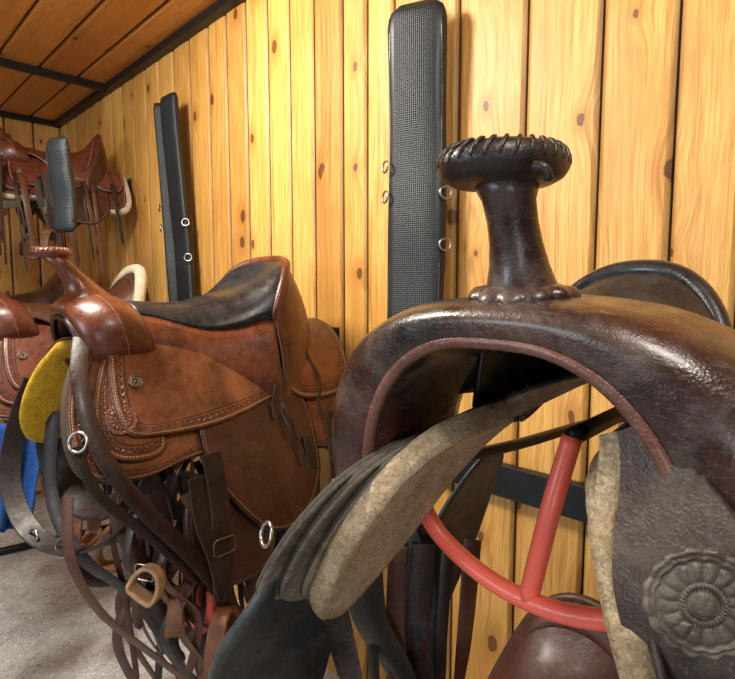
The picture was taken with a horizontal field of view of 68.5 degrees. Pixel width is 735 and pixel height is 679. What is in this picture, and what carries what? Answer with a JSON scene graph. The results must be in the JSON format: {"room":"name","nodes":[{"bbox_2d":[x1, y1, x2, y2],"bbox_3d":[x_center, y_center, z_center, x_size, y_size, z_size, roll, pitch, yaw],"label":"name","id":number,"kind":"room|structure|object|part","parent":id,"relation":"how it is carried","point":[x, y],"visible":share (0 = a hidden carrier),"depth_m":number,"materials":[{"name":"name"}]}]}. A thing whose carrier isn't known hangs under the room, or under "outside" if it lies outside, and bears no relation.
{"room":"farm building","nodes":[
{"label":"farm building","id":0,"kind":"room"},
{"bbox_2d":[0,117,65,488],"bbox_3d":[-3.345,-0.079,2.038,0.024,2.280,4.052,5,7,45],"label":"wall","id":1,"kind":"structure","parent":0,"point":[15,279],"depth_m":3.24,"materials":[{"name":"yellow wood"}]},
{"bbox_2d":[0,110,60,127],"bbox_3d":[-3.345,-1.193,1.899,0.040,0.035,4.100,5,7,45],"label":"trim","id":2,"kind":"structure","parent":1,"relation":"attached to","point":[4,114],"depth_m":3.20,"materials":[{"name":"black metal"}]},
{"bbox_2d":[45,135,76,232],"bbox_3d":[-1.018,-0.519,1.799,0.094,0.321,0.053,2,6,16],"label":"padded girth","id":3,"kind":"object","parent":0,"point":[57,149],"visible":1,"depth_m":1.79,"materials":[{"name":"black leather"}]},
{"bbox_2d":[0,0,216,120],"bbox_3d":[-1.494,-1.044,0.036,5.300,0.024,4.127,5,7,45],"label":"ceiling","id":4,"kind":"structure","parent":0,"point":[94,40],"depth_m":2.23,"materials":[{"name":"brown wood"}]},
{"bbox_2d":[0,57,105,91],"bbox_3d":[-2.756,-1.137,1.292,0.035,0.035,4.070,5,7,45],"label":"trim","id":5,"kind":"structure","parent":4,"relation":"attached to","point":[7,63],"depth_m":2.54,"materials":[{"name":"black metal"}]},
{"bbox_2d":[0,488,336,678],"bbox_3d":[-1.485,1.256,0.259,5.300,0.050,4.100,5,7,45],"label":"floor","id":6,"kind":"structure","parent":0,"point":[48,630],"depth_m":2.02,"materials":[{"name":"concrete"}]},
{"bbox_2d":[0,524,108,555],"bbox_3d":[-1.744,0.999,2.550,1.032,0.036,0.060,-3,6,-31],"label":"metal pipe","id":7,"kind":"object","parent":6,"relation":"on","point":[21,546],"visible":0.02,"depth_m":2.57,"materials":[{"name":"black metal"}]},
{"bbox_2d":[60,0,734,678],"bbox_3d":[-0.062,-0.041,1.630,5.213,2.280,0.024,5,7,45],"label":"wall","id":8,"kind":"structure","parent":0,"point":[284,116],"depth_m":1.30,"materials":[{"name":"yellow wood"}]},
{"bbox_2d":[20,178,132,215],"bbox_3d":[-1.333,-0.665,2.520,0.277,0.220,0.450,5,7,45],"label":"rack","id":9,"kind":"object","parent":8,"relation":"attached to","point":[34,205],"visible":0.16,"depth_m":2.39,"materials":[{"name":"black metal"}]},
{"bbox_2d":[0,127,131,277],"bbox_3d":[-1.415,-0.614,2.439,0.602,0.680,0.481,-5,7,-43],"label":"saddle","id":10,"kind":"object","parent":9,"relation":"on","point":[102,192],"visible":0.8,"depth_m":2.34,"materials":[{"name":"red leather"}]},
{"bbox_3d":[-1.388,-0.824,2.449,0.322,0.245,0.276,-5,7,-43],"label":"seat","id":11,"kind":"part","parent":10,"relation":"part of","materials":[{"name":"red leather"}]},
{"bbox_3d":[-1.178,-0.725,2.670,0.070,0.130,0.012,5,7,45],"label":"wall plate","id":12,"kind":"part","parent":9,"relation":"part of","materials":[{"name":"black metal"}]},
{"bbox_2d":[54,0,245,127],"bbox_3d":[-0.087,-1.157,1.510,5.200,0.035,0.045,5,7,45],"label":"trim","id":13,"kind":"structure","parent":8,"relation":"attached to","point":[220,8],"depth_m":2.30,"materials":[{"name":"black metal"}]},
{"bbox_2d":[153,92,194,301],"bbox_3d":[-0.772,-0.515,2.195,0.208,0.931,0.074,4,6,35],"label":"padded girth","id":14,"kind":"object","parent":8,"relation":"hanging from","point":[174,205],"visible":0.87,"depth_m":2.16,"materials":[{"name":"leather"}]},
{"bbox_2d":[181,571,261,633],"bbox_3d":[-0.180,0.524,1.387,0.136,0.220,0.570,5,7,45],"label":"rack","id":15,"kind":"object","parent":8,"relation":"attached to","point":[210,604],"visible":0.18,"depth_m":1.15,"materials":[{"name":"red metal"}]},
{"bbox_3d":[-0.364,0.553,1.205,0.021,0.179,0.050,5,7,45],"label":"post","id":16,"kind":"part","parent":15,"relation":"part of","materials":[{"name":"red metal"}]},
{"bbox_2d":[325,327,339,449],"bbox_3d":[-0.322,0.175,1.468,0.277,0.390,0.610,5,7,45],"label":"rack","id":17,"kind":"object","parent":8,"relation":"attached to","point":[336,329],"visible":0.02,"depth_m":1.64,"materials":[{"name":"black metal"}]},
{"bbox_2d":[0,246,347,678],"bbox_3d":[-0.422,0.364,1.399,0.682,1.169,0.773,4,7,40],"label":"saddle","id":18,"kind":"object","parent":17,"relation":"on","point":[236,376],"visible":0.96,"depth_m":1.18,"materials":[{"name":"brown leather"}]},
{"bbox_3d":[-0.407,-0.119,1.355,0.322,0.179,0.408,5,7,45],"label":"seat","id":19,"kind":"part","parent":18,"relation":"part of","materials":[{"name":"black leather"}]},
{"bbox_3d":[-0.351,0.081,1.240,0.327,0.286,0.057,-3,6,-28],"label":"seat","id":20,"kind":"part","parent":18,"relation":"part of","materials":[{"name":"leather"}]},
{"bbox_2d":[382,0,451,318],"bbox_3d":[0.117,-0.392,1.296,0.179,0.811,0.061,2,6,25],"label":"padded girth","id":21,"kind":"object","parent":8,"relation":"hanging from","point":[417,31],"visible":0.91,"depth_m":1.28,"materials":[{"name":"black leather"}]},
{"bbox_2d":[452,459,587,523],"bbox_3d":[-0.264,0.271,1.819,4.500,0.075,0.023,5,7,45],"label":"rail","id":22,"kind":"object","parent":8,"relation":"attached to","point":[522,485],"visible":0.02,"depth_m":1.19,"materials":[{"name":"black metal"}]},
{"bbox_2d":[422,407,625,631],"bbox_3d":[0.377,0.180,0.767,0.323,0.270,0.610,5,7,45],"label":"rack","id":23,"kind":"object","parent":8,"relation":"attached to","point":[528,597],"visible":0.43,"depth_m":0.55,"materials":[{"name":"red metal"}]},
{"bbox_2d":[208,133,734,678],"bbox_3d":[0.268,0.304,0.659,0.730,0.971,0.728,5,7,45],"label":"saddle","id":24,"kind":"object","parent":23,"relation":"on","point":[654,338],"visible":1,"depth_m":0.49,"materials":[{"name":"black leather"}]},
{"bbox_3d":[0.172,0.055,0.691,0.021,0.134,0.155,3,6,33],"label":"seat","id":25,"kind":"part","parent":24,"relation":"part of","materials":[{"name":"leather"}]},
{"bbox_3d":[0.278,-0.014,0.634,0.242,0.143,0.230,5,7,45],"label":"seat","id":26,"kind":"part","parent":24,"relation":"part of","materials":[{"name":"black leather"}]},
{"bbox_3d":[0.303,0.143,0.842,0.602,0.026,0.050,-3,6,-33],"label":"rail","id":27,"kind":"part","parent":23,"relation":"part of","materials":[{"name":"black metal"}]},
{"bbox_3d":[0.189,0.186,0.556,0.061,0.180,0.026,0,5,-2],"label":"post","id":28,"kind":"part","parent":23,"relation":"part of","materials":[{"name":"red metal"}]},
{"bbox_3d":[0.398,0.080,0.757,0.020,0.019,0.559,5,7,42],"label":"ridge rail","id":29,"kind":"part","parent":23,"relation":"part of","materials":[{"name":"black metal"}]},
{"bbox_3d":[-0.909,0.136,2.054,0.277,0.390,0.610,5,7,45],"label":"rack","id":30,"kind":"object","parent":8,"relation":"attached to","visible":0},
{"bbox_2d":[0,264,149,545],"bbox_3d":[-1.012,0.175,1.950,0.687,0.901,0.750,5,7,43],"label":"saddle","id":31,"kind":"object","parent":30,"relation":"on","point":[25,333],"visible":0.21,"depth_m":1.68,"materials":[{"name":"brown leather"}]},
{"bbox_2d":[0,423,39,532],"bbox_3d":[-1.014,0.398,1.531,0.094,0.317,0.210,5,7,45],"label":"cloth","id":32,"kind":"object","parent":31,"relation":"hanging from","point":[30,466],"visible":0.29,"depth_m":1.57,"materials":[{"name":"blue fabric"}]},
{"bbox_3d":[-1.014,-0.115,1.926,0.336,0.277,0.392,5,7,43],"label":"seat","id":33,"kind":"part","parent":31,"relation":"part of","materials":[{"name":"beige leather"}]},
{"bbox_3d":[-1.595,0.053,2.735,0.277,0.390,0.610,5,7,45],"label":"rack","id":34,"kind":"object","parent":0,"visible":0},
{"bbox_2d":[3,272,63,422],"bbox_3d":[-1.683,0.096,2.645,0.687,0.890,0.750,5,7,45],"label":"saddle","id":35,"kind":"object","parent":34,"relation":"on","point":[50,292],"visible":0.06,"depth_m":2.61,"materials":[{"name":"brown leather"}]},
{"bbox_3d":[-1.686,-0.199,2.620,0.336,0.277,0.392,5,7,45],"label":"seat","id":36,"kind":"part","parent":35,"relation":"part of","materials":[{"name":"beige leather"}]},
{"bbox_3d":[0.300,0.779,0.914,0.277,0.220,0.590,5,7,45],"label":"rack","id":37,"kind":"object","parent":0,"visible":0},
{"bbox_2d":[487,592,619,678],"bbox_3d":[0.273,0.722,0.880,0.522,0.506,0.746,5,7,45],"label":"saddle","id":38,"kind":"object","parent":37,"relation":"on","point":[538,648],"visible":0.73,"depth_m":0.97,"materials":[{"name":"leather"}]},
{"bbox_3d":[0.273,0.630,0.872,0.336,0.266,0.392,5,7,45],"label":"seat","id":39,"kind":"part","parent":38,"relation":"part of","materials":[{"name":"leather"}]}
]}

